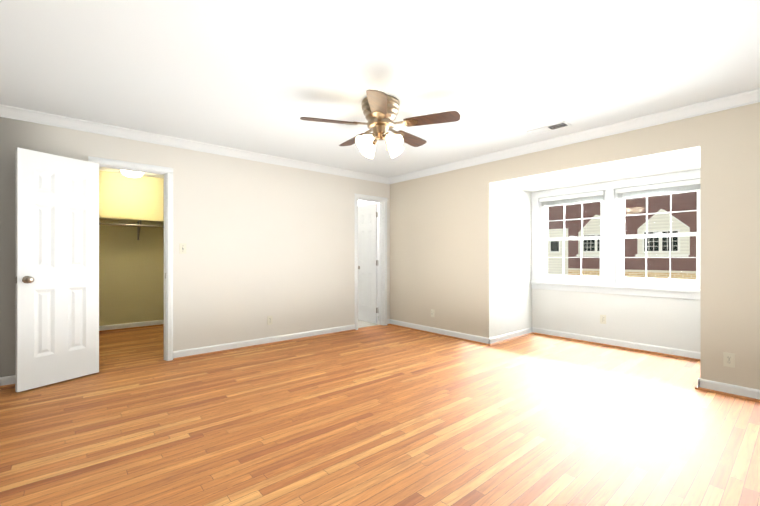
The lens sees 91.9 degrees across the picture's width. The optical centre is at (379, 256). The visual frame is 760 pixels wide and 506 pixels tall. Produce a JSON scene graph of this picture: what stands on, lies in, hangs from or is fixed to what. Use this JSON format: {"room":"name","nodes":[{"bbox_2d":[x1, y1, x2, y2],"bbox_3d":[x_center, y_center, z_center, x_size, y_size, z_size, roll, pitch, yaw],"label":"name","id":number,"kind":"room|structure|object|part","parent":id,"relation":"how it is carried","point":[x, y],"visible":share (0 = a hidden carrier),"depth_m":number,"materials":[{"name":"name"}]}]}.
{"room":"empty bedroom","nodes":[
{"label":"empty bedroom","id":0,"kind":"room"},
{"bbox_2d":[99,171,163,325],"bbox_3d":[-3.948,-0.080,5.887,2.840,2.440,0.120,0,0,-41],"label":"wall","id":1,"kind":"structure","parent":0,"point":[131,281],"depth_m":5.81,"materials":[{"name":"beige paint"}]},
{"bbox_2d":[99,216,163,243],"bbox_3d":[-3.804,-0.389,5.720,2.600,0.379,0.320,0,0,-41],"label":"closet shelf","id":2,"kind":"object","parent":1,"relation":"attached to","point":[138,224],"visible":0.48,"depth_m":5.72,"materials":[{"name":"beige paint"}]},
{"bbox_2d":[99,320,163,331],"bbox_3d":[-3.898,1.094,5.829,2.600,0.092,0.032,0,0,-41],"label":"baseboard","id":3,"kind":"structure","parent":1,"relation":"attached to","point":[114,327],"depth_m":5.80,"materials":[{"name":"white wood"}]},
{"bbox_2d":[0,117,389,376],"bbox_3d":[-2.047,-0.080,4.343,5.970,2.440,0.120,0,0,-41],"label":"wall","id":4,"kind":"structure","parent":0,"point":[262,240],"depth_m":4.51,"materials":[{"name":"beige paint"}]},
{"bbox_2d":[0,375,14,388],"bbox_3d":[-3.458,1.094,3.028,1.653,0.092,0.034,0,0,-41],"label":"baseboard","id":5,"kind":"structure","parent":4,"relation":"attached to","point":[7,381],"depth_m":3.21,"materials":[{"name":"wood"}]},
{"bbox_2d":[15,147,98,391],"bbox_3d":[-2.881,0.111,3.321,0.173,2.028,0.612,0,0,26],"label":"closet door","id":6,"kind":"structure","parent":4,"relation":"in","point":[57,268],"depth_m":3.27,"materials":[{"name":"white wood"}]},
{"bbox_2d":[88,156,172,360],"bbox_3d":[-2.604,0.081,3.864,0.734,2.117,0.152,0,0,-41],"label":"door frame","id":7,"kind":"structure","parent":4,"relation":"attached to","point":[167,172],"depth_m":4.02,"materials":[{"name":"white wood"}]},
{"bbox_2d":[179,243,185,253],"bbox_3d":[-2.205,-0.090,4.114,0.070,0.115,0.021,0,0,-41],"label":"light switch","id":8,"kind":"object","parent":4,"relation":"attached to","point":[182,248],"visible":1,"depth_m":4.12,"materials":[{"name":"white plastic"}]},
{"bbox_2d":[0,104,387,183],"bbox_3d":[-1.952,-1.256,4.295,5.650,0.088,0.078,0,0,-41],"label":"crown molding","id":9,"kind":"structure","parent":4,"relation":"attached to","point":[6,111],"depth_m":3.97,"materials":[{"name":"white wood"}]},
{"bbox_2d":[173,324,355,359],"bbox_3d":[-1.329,1.094,4.859,2.496,0.092,0.034,0,0,-41],"label":"baseboard","id":10,"kind":"structure","parent":4,"relation":"attached to","point":[194,352],"depth_m":4.66,"materials":[{"name":"white wood"}]},
{"bbox_2d":[267,316,272,324],"bbox_3d":[-1.433,0.830,4.787,0.070,0.115,0.007,0,0,-41],"label":"outlet","id":11,"kind":"object","parent":4,"relation":"attached to","point":[269,320],"visible":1,"depth_m":4.78,"materials":[{"name":"beige plastic"}]},
{"bbox_2d":[358,203,377,323],"bbox_3d":[-0.221,0.112,6.371,0.173,2.028,0.548,0,0,-40],"label":"bathroom door","id":12,"kind":"structure","parent":4,"relation":"in","point":[367,262],"depth_m":6.32,"materials":[{"name":"white wood"}]},
{"bbox_2d":[355,193,387,329],"bbox_3d":[-0.178,0.082,5.951,0.674,2.117,0.152,0,0,-41],"label":"door frame","id":13,"kind":"structure","parent":4,"relation":"attached to","point":[382,201],"depth_m":6.08,"materials":[{"name":"white wood"}]},
{"bbox_2d":[358,200,378,315],"bbox_3d":[-0.481,-0.079,7.622,0.120,2.440,2.810,0,0,-41],"label":"wall","id":14,"kind":"structure","parent":0,"point":[361,202],"depth_m":6.99,"materials":[{"name":"white paint"}]},
{"bbox_2d":[358,316,379,327],"bbox_3d":[-0.974,1.138,7.106,1.300,0.006,2.710,0,0,-41],"label":"floor","id":15,"kind":"structure","parent":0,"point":[361,323],"depth_m":6.15,"materials":[{"name":"white wood"}]},
{"bbox_2d":[0,325,759,505],"bbox_3d":[-0.743,1.200,3.717,7.130,0.120,8.550,0,0,-41],"label":"floor","id":16,"kind":"structure","parent":0,"point":[382,415],"depth_m":2.43,"materials":[{"name":"brown wood"}]},
{"bbox_2d":[0,0,759,177],"bbox_3d":[-0.724,-1.360,3.734,7.180,0.120,8.550,0,0,-41],"label":"ceiling","id":17,"kind":"structure","parent":0,"point":[261,76],"depth_m":2.52,"materials":[{"name":"paint"}]},
{"bbox_2d":[121,170,142,177],"bbox_3d":[-3.714,-1.244,5.508,0.304,0.112,0.304,0,0,-41],"label":"dome","id":18,"kind":"object","parent":17,"relation":"attached to","point":[132,174],"visible":0.73,"depth_m":5.44,"materials":[{"name":"beige glass"}]},
{"bbox_2d":[300,90,459,158],"bbox_3d":[0.000,-1.079,3.139,1.265,0.443,1.256,0,0,-41],"label":"ceiling fan","id":19,"kind":"object","parent":17,"relation":"hanging from","point":[380,109],"visible":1,"depth_m":3.00,"materials":[{"name":"brown wood"}]},
{"bbox_2d":[527,121,571,134],"bbox_3d":[1.711,-1.290,3.724,0.170,0.020,0.380,0,0,-41],"label":"ceiling vent","id":20,"kind":"object","parent":17,"relation":"in","point":[552,127],"visible":1,"depth_m":3.71,"materials":[{"name":"white metal"}]},
{"bbox_2d":[390,102,759,389],"bbox_3d":[1.977,-0.080,4.151,0.120,2.440,5.660,0,0,-41],"label":"wall","id":21,"kind":"structure","parent":0,"point":[442,245],"depth_m":3.70,"materials":[{"name":"beige paint"}]},
{"bbox_2d":[387,319,490,345],"bbox_3d":[0.779,1.094,5.420,0.040,0.092,1.933,0,0,-41],"label":"baseboard","id":22,"kind":"structure","parent":21,"relation":"attached to","point":[442,332],"depth_m":5.29,"materials":[{"name":"white wood"}]},
{"bbox_2d":[491,327,532,345],"bbox_3d":[1.828,1.094,5.068,1.110,0.092,0.034,0,0,-41],"label":"baseboard","id":23,"kind":"structure","parent":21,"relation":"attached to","point":[528,331],"depth_m":5.05,"materials":[{"name":"white wood"}]},
{"bbox_2d":[388,88,759,183],"bbox_3d":[1.876,-1.256,4.117,0.078,0.088,5.160,0,0,-41],"label":"crown molding","id":24,"kind":"structure","parent":21,"relation":"attached to","point":[749,97],"depth_m":3.66,"materials":[{"name":"white wood"}]},
{"bbox_2d":[695,377,759,402],"bbox_3d":[3.167,1.093,2.650,0.032,0.092,1.374,0,0,-41],"label":"baseboard","id":25,"kind":"structure","parent":21,"relation":"attached to","point":[702,383],"depth_m":3.01,"materials":[{"name":"white wood"}]},
{"bbox_2d":[723,352,734,367],"bbox_3d":[2.868,0.850,3.017,0.007,0.115,0.070,0,0,-41],"label":"electrical outlet","id":26,"kind":"object","parent":21,"relation":"attached to","point":[728,359],"visible":1,"depth_m":3.02,"materials":[{"name":"beige plastic"}]},
{"bbox_2d":[494,149,700,351],"bbox_3d":[2.598,-0.055,4.388,1.130,2.390,2.310,0,0,-41],"label":"wall","id":27,"kind":"structure","parent":0,"point":[520,303],"depth_m":4.82,"materials":[{"name":"white paint"}]},
{"bbox_2d":[600,315,605,323],"bbox_3d":[2.877,0.810,4.740,0.007,0.115,0.070,0,0,-41],"label":"outlet","id":28,"kind":"object","parent":27,"relation":"attached to","point":[602,319],"visible":1,"depth_m":4.73,"materials":[{"name":"beige plastic"}]},
{"bbox_2d":[530,170,699,299],"bbox_3d":[2.956,-0.237,4.696,0.165,1.425,2.070,0,0,-41],"label":"window","id":29,"kind":"structure","parent":27,"relation":"in","point":[612,196],"depth_m":4.65,"materials":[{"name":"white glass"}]},
{"bbox_3d":[2.986,-0.255,4.729,0.038,1.020,1.670,0,0,-41],"label":"glass","id":30,"kind":"part","parent":29,"relation":"part of","materials":[{"name":"clear glass"}]},
{"bbox_2d":[533,327,700,360],"bbox_3d":[2.922,1.094,4.666,0.034,0.092,2.070,0,0,-41],"label":"baseboard","id":31,"kind":"structure","parent":27,"relation":"attached to","point":[672,352],"depth_m":4.56,"materials":[{"name":"white wood"}]},
{"label":"outside","id":32,"kind":"structure","parent":0,"visible":0},
{"bbox_2d":[547,191,696,278],"bbox_3d":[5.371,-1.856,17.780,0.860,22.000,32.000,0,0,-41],"label":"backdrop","id":33,"kind":"structure","parent":32,"point":[637,269],"depth_m":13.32,"materials":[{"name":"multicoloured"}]}
]}

